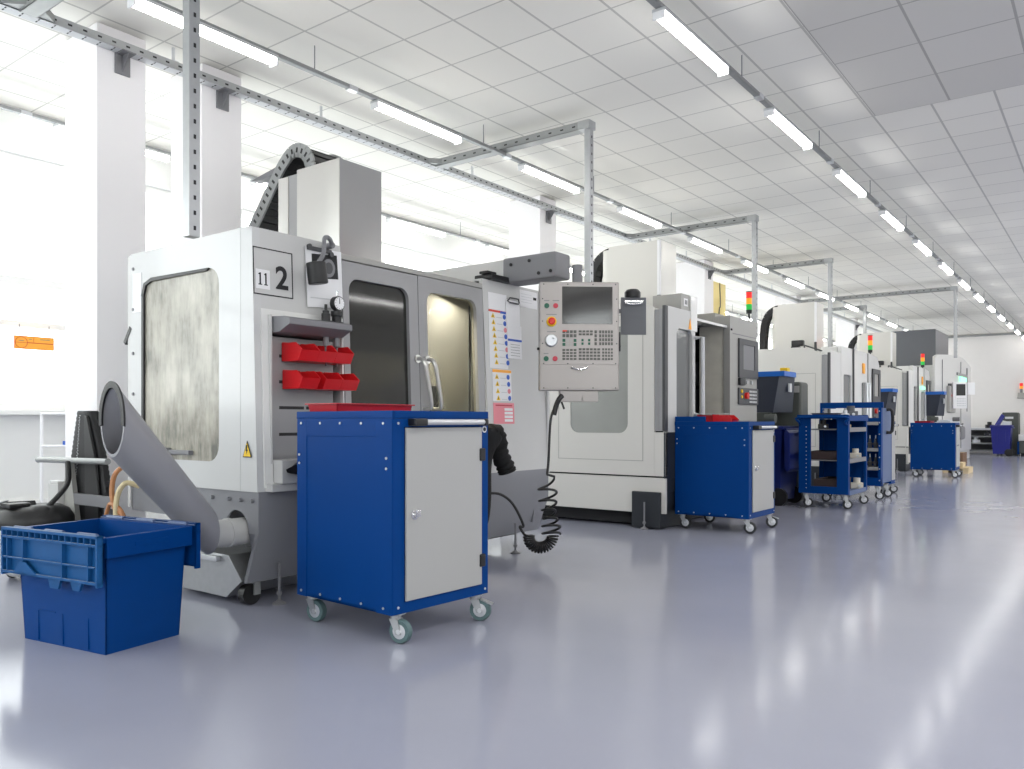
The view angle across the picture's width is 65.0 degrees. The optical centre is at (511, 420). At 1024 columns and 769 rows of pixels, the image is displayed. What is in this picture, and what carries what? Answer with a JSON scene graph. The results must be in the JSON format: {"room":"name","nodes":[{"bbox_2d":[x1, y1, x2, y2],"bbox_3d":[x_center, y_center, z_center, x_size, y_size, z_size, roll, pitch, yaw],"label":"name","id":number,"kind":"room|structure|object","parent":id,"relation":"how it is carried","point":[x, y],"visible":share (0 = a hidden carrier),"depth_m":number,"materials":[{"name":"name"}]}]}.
{"room":"metal workshop","nodes":[
{"label":"metal workshop","id":0,"kind":"room"},
{"bbox_2d":[65,22,145,517],"bbox_3d":[-2.780,-0.820,5.491,0.450,3.560,0.330,0,0,37],"label":"column","id":1,"kind":"structure","parent":0,"point":[105,109],"depth_m":5.34,"materials":[{"name":"white paint"}]},
{"bbox_2d":[171,63,240,244],"bbox_3d":[-2.316,-0.820,6.082,0.420,3.560,0.330,0,0,37],"label":"column","id":2,"kind":"structure","parent":0,"point":[220,130],"depth_m":5.99,"materials":[{"name":"white paint"}]},
{"bbox_2d":[0,103,835,498],"bbox_3d":[1.192,-0.820,13.877,0.200,3.560,31.600,0,0,37],"label":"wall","id":3,"kind":"structure","parent":0,"point":[34,138],"depth_m":6.87,"materials":[{"name":"white"}]},
{"bbox_2d":[0,410,64,414],"bbox_3d":[1.327,-0.070,13.775,0.180,0.040,31.600,0,0,37],"label":"trim","id":4,"kind":"structure","parent":3,"relation":"attached to","point":[2,412],"depth_m":6.59,"materials":[{"name":"white"}]},
{"bbox_2d":[53,123,64,133],"bbox_3d":[-3.620,-2.370,6.425,0.252,0.064,0.144,0,0,37],"label":"ceiling light","id":5,"kind":"object","parent":3,"relation":"attached to","point":[57,127],"depth_m":6.49,"materials":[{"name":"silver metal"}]},
{"bbox_2d":[0,496,170,538],"bbox_3d":[1.291,0.800,13.802,0.050,0.320,31.600,0,0,37],"label":"baseboard","id":6,"kind":"structure","parent":3,"relation":"attached to","point":[45,498],"depth_m":6.81,"materials":[{"name":"white"}]},
{"bbox_2d":[0,150,254,409],"bbox_3d":[-3.944,-1.160,7.042,0.085,2.140,4.100,0,0,37],"label":"window","id":7,"kind":"structure","parent":3,"relation":"in","point":[4,156],"depth_m":6.84,"materials":[{"name":"white"}]},
{"bbox_2d":[14,324,53,350],"bbox_3d":[-3.989,-0.698,6.706,0.009,0.205,0.310,0,0,37],"label":"wall sign","id":8,"kind":"object","parent":7,"relation":"attached to","point":[20,342],"visible":1,"depth_m":6.70,"materials":[{"name":"orange"}]},
{"bbox_2d":[146,148,170,162],"bbox_3d":[-3.125,-2.370,7.073,0.244,0.064,0.306,0,0,37],"label":"ceiling light","id":9,"kind":"object","parent":3,"relation":"attached to","point":[150,153],"depth_m":7.15,"materials":[{"name":"silver metal"}]},
{"bbox_2d":[381,243,470,268],"bbox_3d":[-1.251,-1.160,10.615,0.085,2.140,4.050,0,0,37],"label":"window","id":10,"kind":"structure","parent":3,"relation":"in","point":[450,263],"depth_m":10.61,"materials":[{"name":"white"}]},
{"bbox_2d":[0,453,1023,768],"bbox_3d":[6.263,1.060,10.056,12.900,0.200,32.000,0,0,37],"label":"floor","id":11,"kind":"structure","parent":0,"point":[887,632],"depth_m":3.21,"materials":[{"name":"concrete"}]},
{"bbox_2d":[0,461,74,577],"bbox_3d":[-2.961,0.606,4.942,0.522,0.708,0.444,0,0,37],"label":"vacuum cleaner","id":12,"kind":"object","parent":11,"relation":"on","point":[18,513],"visible":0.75,"depth_m":4.79,"materials":[{"name":"black plastic"}]},
{"bbox_2d":[40,412,64,502],"bbox_3d":[-3.256,0.449,5.830,0.546,1.023,0.220,0,0,-14],"label":"frame","id":13,"kind":"object","parent":11,"relation":"on","point":[41,413],"visible":0.27,"depth_m":5.79,"materials":[{"name":"white metal"}]},
{"bbox_2d":[35,457,112,520],"bbox_3d":[-2.795,0.593,5.115,1.021,0.734,0.075,0,0,37],"label":"stand","id":14,"kind":"object","parent":11,"relation":"on","point":[71,498],"visible":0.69,"depth_m":5.12,"materials":[{"name":"grey"}]},
{"bbox_2d":[71,411,109,519],"bbox_3d":[-2.725,0.427,5.166,0.521,0.985,0.103,0,0,37],"label":"cover","id":15,"kind":"object","parent":14,"relation":"attached to","point":[94,479],"visible":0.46,"depth_m":5.08,"materials":[{"name":"black rubber"}]},
{"bbox_2d":[1,515,200,654],"bbox_3d":[-1.824,0.709,3.578,0.660,0.502,0.510,0,0,28],"label":"crate","id":16,"kind":"object","parent":11,"relation":"on","point":[107,584],"visible":1,"depth_m":3.42,"materials":[{"name":"blue"}]},
{"bbox_2d":[99,143,620,605],"bbox_3d":[-1.244,-0.492,5.470,3.219,2.904,2.499,0,0,-38],"label":"machining center","id":17,"kind":"object","parent":11,"relation":"on","point":[205,429],"visible":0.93,"depth_m":4.62,"materials":[{"name":"white metal"}]},
{"bbox_2d":[104,467,138,515],"bbox_3d":[-2.290,0.489,4.694,0.271,0.521,0.132,0,0,37],"label":"hoses","id":18,"kind":"object","parent":17,"relation":"hanging from","point":[114,497],"visible":0.62,"depth_m":4.64,"materials":[{"name":"beige"}]},
{"bbox_2d":[282,342,319,362],"bbox_3d":[-1.107,-0.362,4.203,0.171,0.101,0.117,0,0,37],"label":"bin","id":19,"kind":"object","parent":17,"relation":"attached to","point":[292,351],"visible":1,"depth_m":4.17,"materials":[{"name":"red"}]},
{"bbox_2d":[283,370,320,389],"bbox_3d":[-1.104,-0.218,4.207,0.171,0.101,0.117,0,0,37],"label":"bin","id":20,"kind":"object","parent":17,"relation":"attached to","point":[292,379],"visible":1,"depth_m":4.17,"materials":[{"name":"red"}]},
{"bbox_2d":[272,316,351,340],"bbox_3d":[-1.096,-0.497,4.278,0.260,0.095,0.417,0,0,37],"label":"shelf","id":21,"kind":"object","parent":17,"relation":"attached to","point":[292,328],"depth_m":4.21,"materials":[{"name":"grey"}]},
{"bbox_2d":[300,344,337,363],"bbox_3d":[-1.036,-0.362,4.297,0.171,0.101,0.117,0,0,37],"label":"bin","id":22,"kind":"object","parent":17,"relation":"attached to","point":[328,356],"visible":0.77,"depth_m":4.28,"materials":[{"name":"red"}]},
{"bbox_2d":[306,235,334,284],"bbox_3d":[-1.009,-0.861,4.312,0.111,0.286,0.264,0,0,15],"label":"lamp","id":23,"kind":"object","parent":17,"relation":"attached to","point":[316,270],"visible":1,"depth_m":4.21,"materials":[{"name":"grey"}]},
{"bbox_2d":[305,244,342,307],"bbox_3d":[-1.027,-0.784,4.416,0.028,0.338,0.254,0,0,37],"label":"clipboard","id":24,"kind":"object","parent":17,"relation":"attached to","point":[317,295],"visible":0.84,"depth_m":4.43,"materials":[{"name":"white paper"}]},
{"bbox_2d":[306,371,342,389],"bbox_3d":[-1.012,-0.218,4.329,0.171,0.101,0.117,0,0,37],"label":"bin","id":25,"kind":"object","parent":17,"relation":"attached to","point":[328,381],"visible":0.58,"depth_m":4.29,"materials":[{"name":"red"}]},
{"bbox_2d":[321,304,332,365],"bbox_3d":[-1.007,-0.465,4.346,0.079,0.333,0.080,0,0,37],"label":"holder","id":26,"kind":"object","parent":17,"relation":"on","point":[325,316],"visible":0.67,"depth_m":4.33,"materials":[{"name":"grey"}]},
{"bbox_2d":[330,291,344,366],"bbox_3d":[-0.962,-0.505,4.406,0.075,0.415,0.080,0,0,37],"label":"indicator","id":27,"kind":"object","parent":17,"relation":"in","point":[337,303],"visible":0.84,"depth_m":4.39,"materials":[{"name":"grey"}]},
{"bbox_2d":[324,345,353,364],"bbox_3d":[-0.965,-0.362,4.391,0.171,0.101,0.117,0,0,37],"label":"bin","id":28,"kind":"object","parent":17,"relation":"attached to","point":[344,356],"visible":0.57,"depth_m":4.37,"materials":[{"name":"red"}]},
{"bbox_2d":[323,372,359,390],"bbox_3d":[-0.941,-0.218,4.423,0.171,0.101,0.117,0,0,37],"label":"bin","id":29,"kind":"object","parent":17,"relation":"attached to","point":[350,382],"visible":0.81,"depth_m":4.41,"materials":[{"name":"red"}]},
{"bbox_2d":[488,424,515,521],"bbox_3d":[-0.146,0.336,5.266,0.386,0.656,0.250,0,0,-14],"label":"hose","id":30,"kind":"object","parent":17,"relation":"hanging from","point":[498,451],"visible":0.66,"depth_m":5.26,"materials":[{"name":"black fabric"}]},
{"bbox_2d":[506,297,521,358],"bbox_3d":[0.016,-0.670,5.804,0.020,0.440,0.180,0,0,37],"label":"clipboard","id":31,"kind":"object","parent":17,"relation":"attached to","point":[514,340],"visible":1,"depth_m":5.80,"materials":[{"name":"white paper"}]},
{"bbox_2d":[491,394,564,553],"bbox_3d":[0.048,0.353,5.354,0.634,1.076,0.148,0,0,-14],"label":"coiled hose","id":32,"kind":"object","parent":17,"relation":"hanging from","point":[547,544],"visible":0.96,"depth_m":5.38,"materials":[{"name":"black plastic"}]},
{"bbox_2d":[619,289,645,334],"bbox_3d":[0.811,-0.755,5.575,0.228,0.320,0.112,0,0,-3],"label":"clipboard","id":33,"kind":"object","parent":17,"relation":"attached to","point":[633,306],"visible":0.88,"depth_m":5.54,"materials":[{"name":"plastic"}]},
{"bbox_2d":[297,410,493,643],"bbox_3d":[-0.554,0.457,3.856,0.739,1.004,0.621,0,0,40],"label":"tool cart","id":34,"kind":"object","parent":11,"relation":"on","point":[392,505],"visible":1,"depth_m":3.63,"materials":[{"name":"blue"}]},
{"bbox_2d":[305,403,414,410],"bbox_3d":[-0.747,-0.051,3.994,0.230,0.066,0.520,0,0,37],"label":"plastic tray","id":35,"kind":"object","parent":34,"relation":"on","point":[312,406],"visible":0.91,"depth_m":3.84,"materials":[{"name":"red"}]},
{"bbox_2d":[543,240,757,529],"bbox_3d":[1.422,-0.444,8.590,1.933,2.808,2.714,0,0,37],"label":"machining center","id":36,"kind":"object","parent":11,"relation":"on","point":[612,458],"visible":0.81,"depth_m":7.49,"materials":[{"name":"grey paint"}]},
{"bbox_2d":[653,293,689,310],"bbox_3d":[1.527,-1.095,7.552,0.290,0.150,0.320,0,0,37],"label":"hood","id":37,"kind":"object","parent":36,"relation":"attached to","point":[681,301],"depth_m":7.41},
{"bbox_2d":[713,281,725,315],"bbox_3d":[3.460,-0.680,13.502,0.075,3.281,0.570,0,0,37],"label":"board","id":38,"kind":"object","parent":11,"relation":"on","point":[719,290],"visible":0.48,"depth_m":13.50,"materials":[{"name":"yellow"}]},
{"bbox_2d":[675,416,778,533],"bbox_3d":[1.939,0.460,7.215,0.739,1.000,0.621,0,0,38],"label":"tool cart","id":39,"kind":"object","parent":11,"relation":"on","point":[723,469],"visible":1,"depth_m":6.99,"materials":[{"name":"blue"}]},
{"bbox_2d":[712,414,738,421],"bbox_3d":[1.885,-0.013,7.095,0.110,0.091,0.208,0,0,-44],"label":"bin","id":40,"kind":"object","parent":39,"relation":"on","point":[715,417],"visible":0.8,"depth_m":7.07,"materials":[{"name":"red"}]},
{"bbox_2d":[757,368,807,500],"bbox_3d":[3.131,0.168,9.664,0.610,1.585,0.835,0,0,37],"label":"conveyor","id":41,"kind":"object","parent":11,"relation":"on","point":[781,399],"visible":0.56,"depth_m":9.39,"materials":[{"name":"grey"}]},
{"bbox_2d":[775,426,802,505],"bbox_3d":[3.057,0.508,9.349,0.590,0.901,0.560,0,0,43],"label":"wheelie bin","id":42,"kind":"object","parent":11,"relation":"on","point":[786,437],"visible":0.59,"depth_m":9.08,"materials":[{"name":"blue"}]},
{"bbox_2d":[758,302,880,485],"bbox_3d":[4.502,-0.444,12.703,1.900,2.808,2.891,0,0,37],"label":"machining center","id":43,"kind":"object","parent":11,"relation":"on","point":[840,374],"visible":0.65,"depth_m":12.04,"materials":[{"name":"grey paint"}]},
{"bbox_2d":[821,346,837,353],"bbox_3d":[5.047,-0.998,12.244,0.225,0.155,1.512,0,0,37],"label":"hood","id":44,"kind":"object","parent":43,"relation":"attached to","point":[824,349],"depth_m":11.64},
{"bbox_2d":[795,414,868,508],"bbox_3d":[3.644,0.445,9.123,0.587,1.030,0.892,0,0,37],"label":"trolley","id":45,"kind":"object","parent":11,"relation":"on","point":[839,436],"visible":1,"depth_m":8.95,"materials":[{"name":"blue"}]},
{"bbox_2d":[811,450,836,459],"bbox_3d":[3.562,0.381,9.030,0.308,0.092,0.398,0,0,37],"label":"storage box","id":46,"kind":"object","parent":45,"relation":"on","point":[817,454],"visible":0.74,"depth_m":8.88,"materials":[{"name":"grey"}]},
{"bbox_2d":[813,476,850,488],"bbox_3d":[3.623,0.711,9.078,0.268,0.132,0.548,0,0,37],"label":"storage box","id":47,"kind":"object","parent":45,"relation":"on","point":[828,481],"visible":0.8,"depth_m":8.89,"materials":[{"name":"grey"}]},
{"bbox_2d":[797,414,867,420],"bbox_3d":[3.658,-0.035,9.139,0.552,0.070,0.850,0,0,37],"label":"tray","id":48,"kind":"object","parent":45,"relation":"on","point":[802,417],"depth_m":8.85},
{"bbox_2d":[847,406,857,415],"bbox_3d":[3.852,-0.106,9.125,0.144,0.132,0.150,0,0,20],"label":"machined part","id":49,"kind":"object","parent":45,"relation":"on","point":[850,409],"visible":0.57,"depth_m":9.09,"materials":[{"name":"metal"}]},
{"bbox_2d":[850,448,860,457],"bbox_3d":[3.941,0.372,9.211,0.120,0.110,0.125,0,0,20],"label":"machined part","id":50,"kind":"object","parent":45,"relation":"on","point":[855,453],"visible":0.78,"depth_m":9.19,"materials":[{"name":"silver metal"}]},
{"bbox_2d":[851,478,862,488],"bbox_3d":[3.976,0.717,9.258,0.132,0.121,0.138,0,0,20],"label":"machined part","id":51,"kind":"object","parent":45,"relation":"on","point":[856,484],"visible":0.87,"depth_m":9.23,"materials":[{"name":"silver metal"}]},
{"bbox_2d":[820,402,894,499],"bbox_3d":[4.379,0.365,10.127,0.806,1.190,0.593,0,0,37],"label":"trolley","id":52,"kind":"object","parent":11,"relation":"on","point":[882,426],"visible":0.5,"depth_m":9.91,"materials":[{"name":"blue"}]},
{"bbox_2d":[848,332,930,470],"bbox_3d":[7.417,-0.444,16.573,1.900,2.808,2.141,0,0,37],"label":"machining center","id":53,"kind":"object","parent":11,"relation":"on","point":[912,383],"visible":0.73,"depth_m":15.62,"materials":[{"name":"grey paint"}]},
{"bbox_2d":[881,388,897,414],"bbox_3d":[6.575,0.193,14.439,0.582,1.535,0.447,0,0,37],"label":"conveyor","id":54,"kind":"object","parent":11,"relation":"on","point":[888,395],"visible":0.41,"depth_m":14.23,"materials":[{"name":"grey"}]},
{"bbox_2d":[880,424,898,492],"bbox_3d":[4.709,0.482,10.725,0.739,0.954,0.621,0,0,37],"label":"tool cart","id":55,"kind":"object","parent":11,"relation":"on","point":[894,488],"visible":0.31,"depth_m":10.67,"materials":[{"name":"grey"}]},
{"bbox_2d":[893,329,974,457],"bbox_3d":[10.098,-0.600,19.218,1.897,3.120,5.150,0,0,37],"label":"machine","id":56,"kind":"object","parent":11,"relation":"on","point":[947,373],"visible":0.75,"depth_m":18.95,"materials":[{"name":"metal"}]},
{"bbox_2d":[956,372,967,381],"bbox_3d":[11.058,-1.050,19.715,0.032,0.220,1.600,0,0,37],"label":"screen","id":57,"kind":"object","parent":56,"relation":"attached to","point":[960,376],"depth_m":19.63,"materials":[{"name":"grey paint"}]},
{"bbox_2d":[910,423,962,477],"bbox_3d":[7.349,0.495,13.896,0.739,0.930,0.621,0,0,35],"label":"tool cart","id":58,"kind":"object","parent":11,"relation":"on","point":[933,446],"visible":1,"depth_m":13.66,"materials":[{"name":"blue"}]},
{"bbox_2d":[926,391,946,422],"bbox_3d":[8.298,0.193,15.720,0.330,1.535,0.267,0,0,37],"label":"conveyor","id":59,"kind":"object","parent":11,"relation":"on","point":[935,400],"visible":0.78,"depth_m":15.67,"materials":[{"name":"grey"}]},
{"bbox_2d":[942,462,972,473],"bbox_3d":[8.288,0.860,14.928,0.430,0.200,0.580,0,0,37],"label":"wooden pallet","id":60,"kind":"object","parent":11,"relation":"on","point":[965,469],"visible":0.45,"depth_m":14.73,"materials":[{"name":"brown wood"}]},
{"bbox_2d":[970,428,999,454],"bbox_3d":[13.396,0.580,23.526,1.680,0.760,0.900,0,0,37],"label":"workbench","id":61,"kind":"object","parent":11,"relation":"on","point":[985,444],"visible":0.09,"depth_m":23.60,"materials":[{"name":"silver metal"}]},
{"bbox_2d":[990,425,1014,455],"bbox_3d":[13.468,0.536,22.056,0.544,0.846,0.560,0,0,37],"label":"wheelie bin","id":62,"kind":"object","parent":11,"relation":"on","point":[1001,435],"visible":1,"depth_m":21.87,"materials":[{"name":"blue"}]},
{"bbox_2d":[995,412,1019,455],"bbox_3d":[13.944,0.360,22.642,0.580,1.200,0.850,0,0,37],"label":"conveyor","id":63,"kind":"object","parent":11,"relation":"on","point":[1006,418],"visible":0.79,"depth_m":22.48,"materials":[{"name":"grey"}]},
{"bbox_2d":[1017,434,1023,455],"bbox_3d":[14.426,0.660,21.935,1.000,0.600,0.840,0,0,37],"label":"washer","id":64,"kind":"object","parent":11,"relation":"on","point":[1020,444],"visible":1,"depth_m":21.87,"materials":[{"name":"grey"}]},
{"bbox_2d":[0,0,1023,340],"bbox_3d":[6.263,-2.703,10.056,12.900,0.195,32.000,0,0,37],"label":"ceiling","id":65,"kind":"structure","parent":0,"point":[683,139],"depth_m":7.10,"materials":[{"name":"tile"}]},
{"bbox_2d":[127,0,182,27],"bbox_3d":[-2.020,-2.370,4.597,0.192,0.064,0.353,0,0,37],"label":"ceiling light","id":66,"kind":"object","parent":65,"relation":"attached to","point":[169,15],"depth_m":4.63,"materials":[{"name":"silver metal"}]},
{"bbox_2d":[200,21,277,67],"bbox_3d":[-1.708,-2.370,5.008,0.188,0.064,0.631,0,0,37],"label":"ceiling light","id":67,"kind":"object","parent":65,"relation":"attached to","point":[207,31],"depth_m":5.05,"materials":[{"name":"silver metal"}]},
{"bbox_2d":[0,104,835,341],"bbox_3d":[2.811,-2.498,15.112,0.052,0.204,26.321,0,0,37],"label":"rail","id":68,"kind":"object","parent":65,"relation":"hanging from","point":[20,112],"visible":0.16,"depth_m":7.89,"materials":[{"name":"grey"}]},
{"bbox_2d":[250,178,267,188],"bbox_3d":[-2.282,-2.370,8.354,0.084,0.064,0.970,0,0,37],"label":"ceiling light","id":69,"kind":"object","parent":68,"relation":"attached to","point":[263,185],"visible":0.25,"depth_m":8.01,"materials":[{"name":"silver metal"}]},
{"bbox_2d":[254,183,267,188],"bbox_3d":[-2.282,-2.359,8.354,0.074,0.038,0.946,0,0,37],"label":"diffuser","id":70,"kind":"object","parent":69,"relation":"attached to","point":[263,185],"depth_m":8.03,"materials":[{"name":"white"}]},
{"bbox_2d":[386,217,445,237],"bbox_3d":[-1.164,-2.370,9.838,0.084,0.064,0.970,0,0,37],"label":"ceiling light","id":71,"kind":"object","parent":68,"relation":"attached to","point":[393,220],"visible":1,"depth_m":9.77,"materials":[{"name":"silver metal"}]},
{"bbox_2d":[485,244,508,254],"bbox_3d":[-0.046,-2.370,11.320,0.084,0.064,0.970,0,0,37],"label":"ceiling light","id":72,"kind":"object","parent":68,"relation":"attached to","point":[489,247],"visible":0.48,"depth_m":11.06,"materials":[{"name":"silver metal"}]},
{"bbox_2d":[0,0,882,332],"bbox_3d":[3.483,-2.453,13.340,0.102,0.295,27.500,0,0,37],"label":"cable tray","id":73,"kind":"object","parent":65,"relation":"hanging from","point":[124,51],"visible":0.81,"depth_m":6.39,"materials":[{"name":"metal"}]},
{"bbox_2d":[1,0,199,238],"bbox_3d":[-2.187,-1.681,4.278,1.784,1.641,0.300,0,0,37],"label":"metal support post","id":74,"kind":"object","parent":73,"relation":"hanging from","point":[34,8],"visible":1,"depth_m":3.75,"materials":[{"name":"grey"}]},
{"bbox_2d":[428,119,595,281],"bbox_3d":[-0.020,-1.810,7.202,1.725,1.381,0.300,0,0,37],"label":"duct","id":75,"kind":"object","parent":73,"relation":"hanging from","point":[587,126],"visible":0.94,"depth_m":6.75,"materials":[{"name":"grey"}]},
{"bbox_2d":[626,214,758,336],"bbox_3d":[2.291,-1.760,10.269,1.725,1.481,0.300,0,0,37],"label":"duct","id":76,"kind":"object","parent":73,"relation":"hanging from","point":[754,219],"visible":0.97,"depth_m":9.84,"materials":[{"name":"grey"}]},
{"bbox_2d":[721,258,832,346],"bbox_3d":[4.229,-1.810,12.841,1.725,1.381,0.300,0,0,37],"label":"duct","id":77,"kind":"object","parent":73,"relation":"hanging from","point":[829,261],"visible":0.94,"depth_m":12.34,"materials":[{"name":"grey"}]},
{"bbox_2d":[823,305,866,332],"bbox_3d":[7.291,-1.935,17.595,0.894,1.131,0.300,0,0,37],"label":"duct","id":78,"kind":"object","parent":73,"relation":"hanging from","point":[864,307],"visible":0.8,"depth_m":17.34,"materials":[{"name":"grey"}]},
{"bbox_2d":[799,286,957,357],"bbox_3d":[7.122,-1.835,15.744,2.852,1.331,0.300,0,0,37],"label":"duct","id":79,"kind":"object","parent":73,"relation":"hanging from","point":[951,288],"visible":0.91,"depth_m":15.32,"materials":[{"name":"grey"}]},
{"bbox_2d":[153,0,908,329],"bbox_3d":[5.277,-2.498,14.380,0.052,0.204,25.680,0,0,37],"label":"rail","id":80,"kind":"object","parent":65,"relation":"hanging from","point":[351,88],"visible":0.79,"depth_m":6.73,"materials":[{"name":"grey"}]},
{"bbox_2d":[370,99,462,144],"bbox_3d":[-0.740,-2.370,6.395,0.084,0.064,0.970,0,0,37],"label":"ceiling light","id":81,"kind":"object","parent":80,"relation":"attached to","point":[377,104],"visible":1,"depth_m":6.32,"materials":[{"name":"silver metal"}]},
{"bbox_2d":[518,163,579,193],"bbox_3d":[0.377,-2.370,7.878,0.084,0.064,0.970,0,0,37],"label":"ceiling light","id":82,"kind":"object","parent":80,"relation":"attached to","point":[524,167],"visible":1,"depth_m":7.80,"materials":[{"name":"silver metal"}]},
{"bbox_2d":[616,206,661,228],"bbox_3d":[1.495,-2.370,9.361,0.084,0.064,0.970,0,0,37],"label":"ceiling light","id":83,"kind":"object","parent":80,"relation":"attached to","point":[622,209],"visible":1,"depth_m":9.29,"materials":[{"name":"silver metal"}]},
{"bbox_2d":[687,236,721,253],"bbox_3d":[2.612,-2.370,10.845,0.084,0.064,0.970,0,0,37],"label":"ceiling light","id":84,"kind":"object","parent":80,"relation":"attached to","point":[692,239],"visible":1,"depth_m":10.76,"materials":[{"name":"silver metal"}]},
{"bbox_2d":[782,277,804,288],"bbox_3d":[4.848,-2.370,13.811,0.084,0.064,0.970,0,0,37],"label":"ceiling light","id":85,"kind":"object","parent":80,"relation":"attached to","point":[786,279],"visible":1,"depth_m":13.72,"materials":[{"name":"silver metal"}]},
{"bbox_2d":[815,291,834,300],"bbox_3d":[5.965,-2.370,15.294,0.084,0.064,0.970,0,0,37],"label":"ceiling light","id":86,"kind":"object","parent":80,"relation":"attached to","point":[819,293],"visible":0.77,"depth_m":15.08,"materials":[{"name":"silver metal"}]},
{"bbox_2d":[818,293,833,300],"bbox_3d":[5.965,-2.359,15.294,0.074,0.038,0.946,0,0,37],"label":"diffuser","id":87,"kind":"object","parent":86,"relation":"attached to","point":[823,295],"depth_m":15.13,"materials":[{"name":"white"}]},
{"bbox_2d":[843,303,858,311],"bbox_3d":[7.083,-2.370,16.777,0.084,0.064,0.970,0,0,37],"label":"ceiling light","id":88,"kind":"object","parent":80,"relation":"attached to","point":[847,305],"visible":1,"depth_m":16.67,"materials":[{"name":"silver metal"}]},
{"bbox_2d":[845,305,858,310],"bbox_3d":[7.083,-2.359,16.777,0.074,0.038,0.946,0,0,37],"label":"diffuser","id":89,"kind":"object","parent":88,"relation":"attached to","point":[848,306],"depth_m":16.76,"materials":[{"name":"white"}]},
{"bbox_2d":[758,265,768,273],"bbox_3d":[3.855,-2.370,12.395,0.191,0.064,0.692,0,0,37],"label":"ceiling light","id":90,"kind":"object","parent":65,"relation":"attached to","point":[760,268],"depth_m":12.53,"materials":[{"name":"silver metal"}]},
{"bbox_2d":[745,261,767,272],"bbox_3d":[3.730,-2.359,12.328,0.074,0.038,0.946,0,0,37],"label":"diffuser","id":91,"kind":"object","parent":90,"relation":"attached to","point":[748,263],"depth_m":12.42,"materials":[{"name":"white"}]},
{"bbox_2d":[646,0,1022,334],"bbox_3d":[7.699,-2.498,13.757,0.052,0.204,23.760,0,0,37],"label":"rail","id":92,"kind":"object","parent":65,"relation":"hanging from","point":[758,96],"visible":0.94,"depth_m":7.03,"materials":[{"name":"grey"}]},
{"bbox_2d":[652,6,728,76],"bbox_3d":[1.143,-2.370,5.055,0.084,0.064,0.970,0,0,37],"label":"ceiling light","id":93,"kind":"object","parent":92,"relation":"attached to","point":[663,15],"visible":1,"depth_m":4.97,"materials":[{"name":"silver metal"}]},
{"bbox_2d":[764,106,812,150],"bbox_3d":[2.260,-2.370,6.538,0.084,0.064,0.970,0,0,37],"label":"ceiling light","id":94,"kind":"object","parent":92,"relation":"attached to","point":[773,113],"visible":1,"depth_m":6.45,"materials":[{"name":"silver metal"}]},
{"bbox_2d":[832,168,866,197],"bbox_3d":[3.378,-2.370,8.022,0.084,0.064,0.970,0,0,37],"label":"ceiling light","id":95,"kind":"object","parent":92,"relation":"attached to","point":[840,173],"visible":1,"depth_m":7.92,"materials":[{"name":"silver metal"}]},
{"bbox_2d":[878,209,903,231],"bbox_3d":[4.495,-2.370,9.505,0.084,0.064,0.970,0,0,37],"label":"ceiling light","id":96,"kind":"object","parent":92,"relation":"attached to","point":[884,213],"visible":1,"depth_m":9.40,"materials":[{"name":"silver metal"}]},
{"bbox_2d":[912,239,931,255],"bbox_3d":[5.613,-2.370,10.988,0.084,0.064,0.970,0,0,37],"label":"ceiling light","id":97,"kind":"object","parent":92,"relation":"attached to","point":[917,242],"visible":1,"depth_m":10.88,"materials":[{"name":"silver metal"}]},
{"bbox_2d":[937,261,952,274],"bbox_3d":[6.730,-2.370,12.471,0.084,0.064,0.970,0,0,37],"label":"ceiling light","id":98,"kind":"object","parent":92,"relation":"attached to","point":[944,266],"visible":1,"depth_m":12.35,"materials":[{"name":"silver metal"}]},
{"bbox_2d":[940,263,952,274],"bbox_3d":[6.730,-2.359,12.471,0.074,0.038,0.946,0,0,37],"label":"diffuser","id":99,"kind":"object","parent":98,"relation":"attached to","point":[944,266],"depth_m":12.44,"materials":[{"name":"white"}]},
{"bbox_2d":[956,279,969,289],"bbox_3d":[7.848,-2.370,13.954,0.084,0.064,0.970,0,0,37],"label":"ceiling light","id":100,"kind":"object","parent":92,"relation":"attached to","point":[962,282],"visible":1,"depth_m":13.81,"materials":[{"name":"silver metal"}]},
{"bbox_2d":[959,281,969,289],"bbox_3d":[7.848,-2.359,13.954,0.074,0.038,0.946,0,0,37],"label":"diffuser","id":101,"kind":"object","parent":100,"relation":"attached to","point":[967,287],"depth_m":13.94,"materials":[{"name":"white"}]},
{"bbox_2d":[783,0,1023,115],"bbox_3d":[2.208,-2.600,2.851,3.390,0.008,7.428,0,0,37],"label":"ceiling panel","id":102,"kind":"object","parent":65,"relation":"attached to","point":[896,55],"depth_m":5.55,"materials":[{"name":"grey tile"}]},
{"bbox_2d":[509,195,555,290],"bbox_3d":[0.243,-0.820,9.502,0.450,3.560,0.330,0,0,37],"label":"column","id":103,"kind":"structure","parent":0,"point":[529,232],"depth_m":9.37,"materials":[{"name":"white paint"}]},
{"bbox_2d":[676,260,712,313],"bbox_3d":[3.006,-0.820,13.211,0.500,3.560,0.360,0,0,37],"label":"column","id":104,"kind":"structure","parent":0,"point":[691,280],"depth_m":13.04,"materials":[{"name":"white paint"}]},
{"bbox_2d":[775,295,800,305],"bbox_3d":[5.797,-0.820,16.874,0.450,3.560,0.330,0,0,37],"label":"column","id":105,"kind":"structure","parent":0,"point":[778,300],"depth_m":16.78,"materials":[{"name":"white paint"}]},
{"bbox_2d":[836,318,857,349],"bbox_3d":[8.566,-0.820,20.548,0.450,3.560,0.330,0,0,37],"label":"column","id":106,"kind":"structure","parent":0,"point":[845,331],"depth_m":20.42,"materials":[{"name":"white paint"}]},
{"bbox_2d":[948,332,1023,452],"bbox_3d":[15.832,-0.820,22.754,12.900,3.560,0.200,0,0,37],"label":"wall","id":107,"kind":"structure","parent":0,"point":[996,363],"depth_m":23.82,"materials":[{"name":"paint"}]},
{"bbox_2d":[948,332,1023,337],"bbox_3d":[15.757,-2.553,22.654,12.500,0.055,0.050,0,0,37],"label":"trim","id":108,"kind":"structure","parent":107,"relation":"attached to","point":[1021,332],"depth_m":23.89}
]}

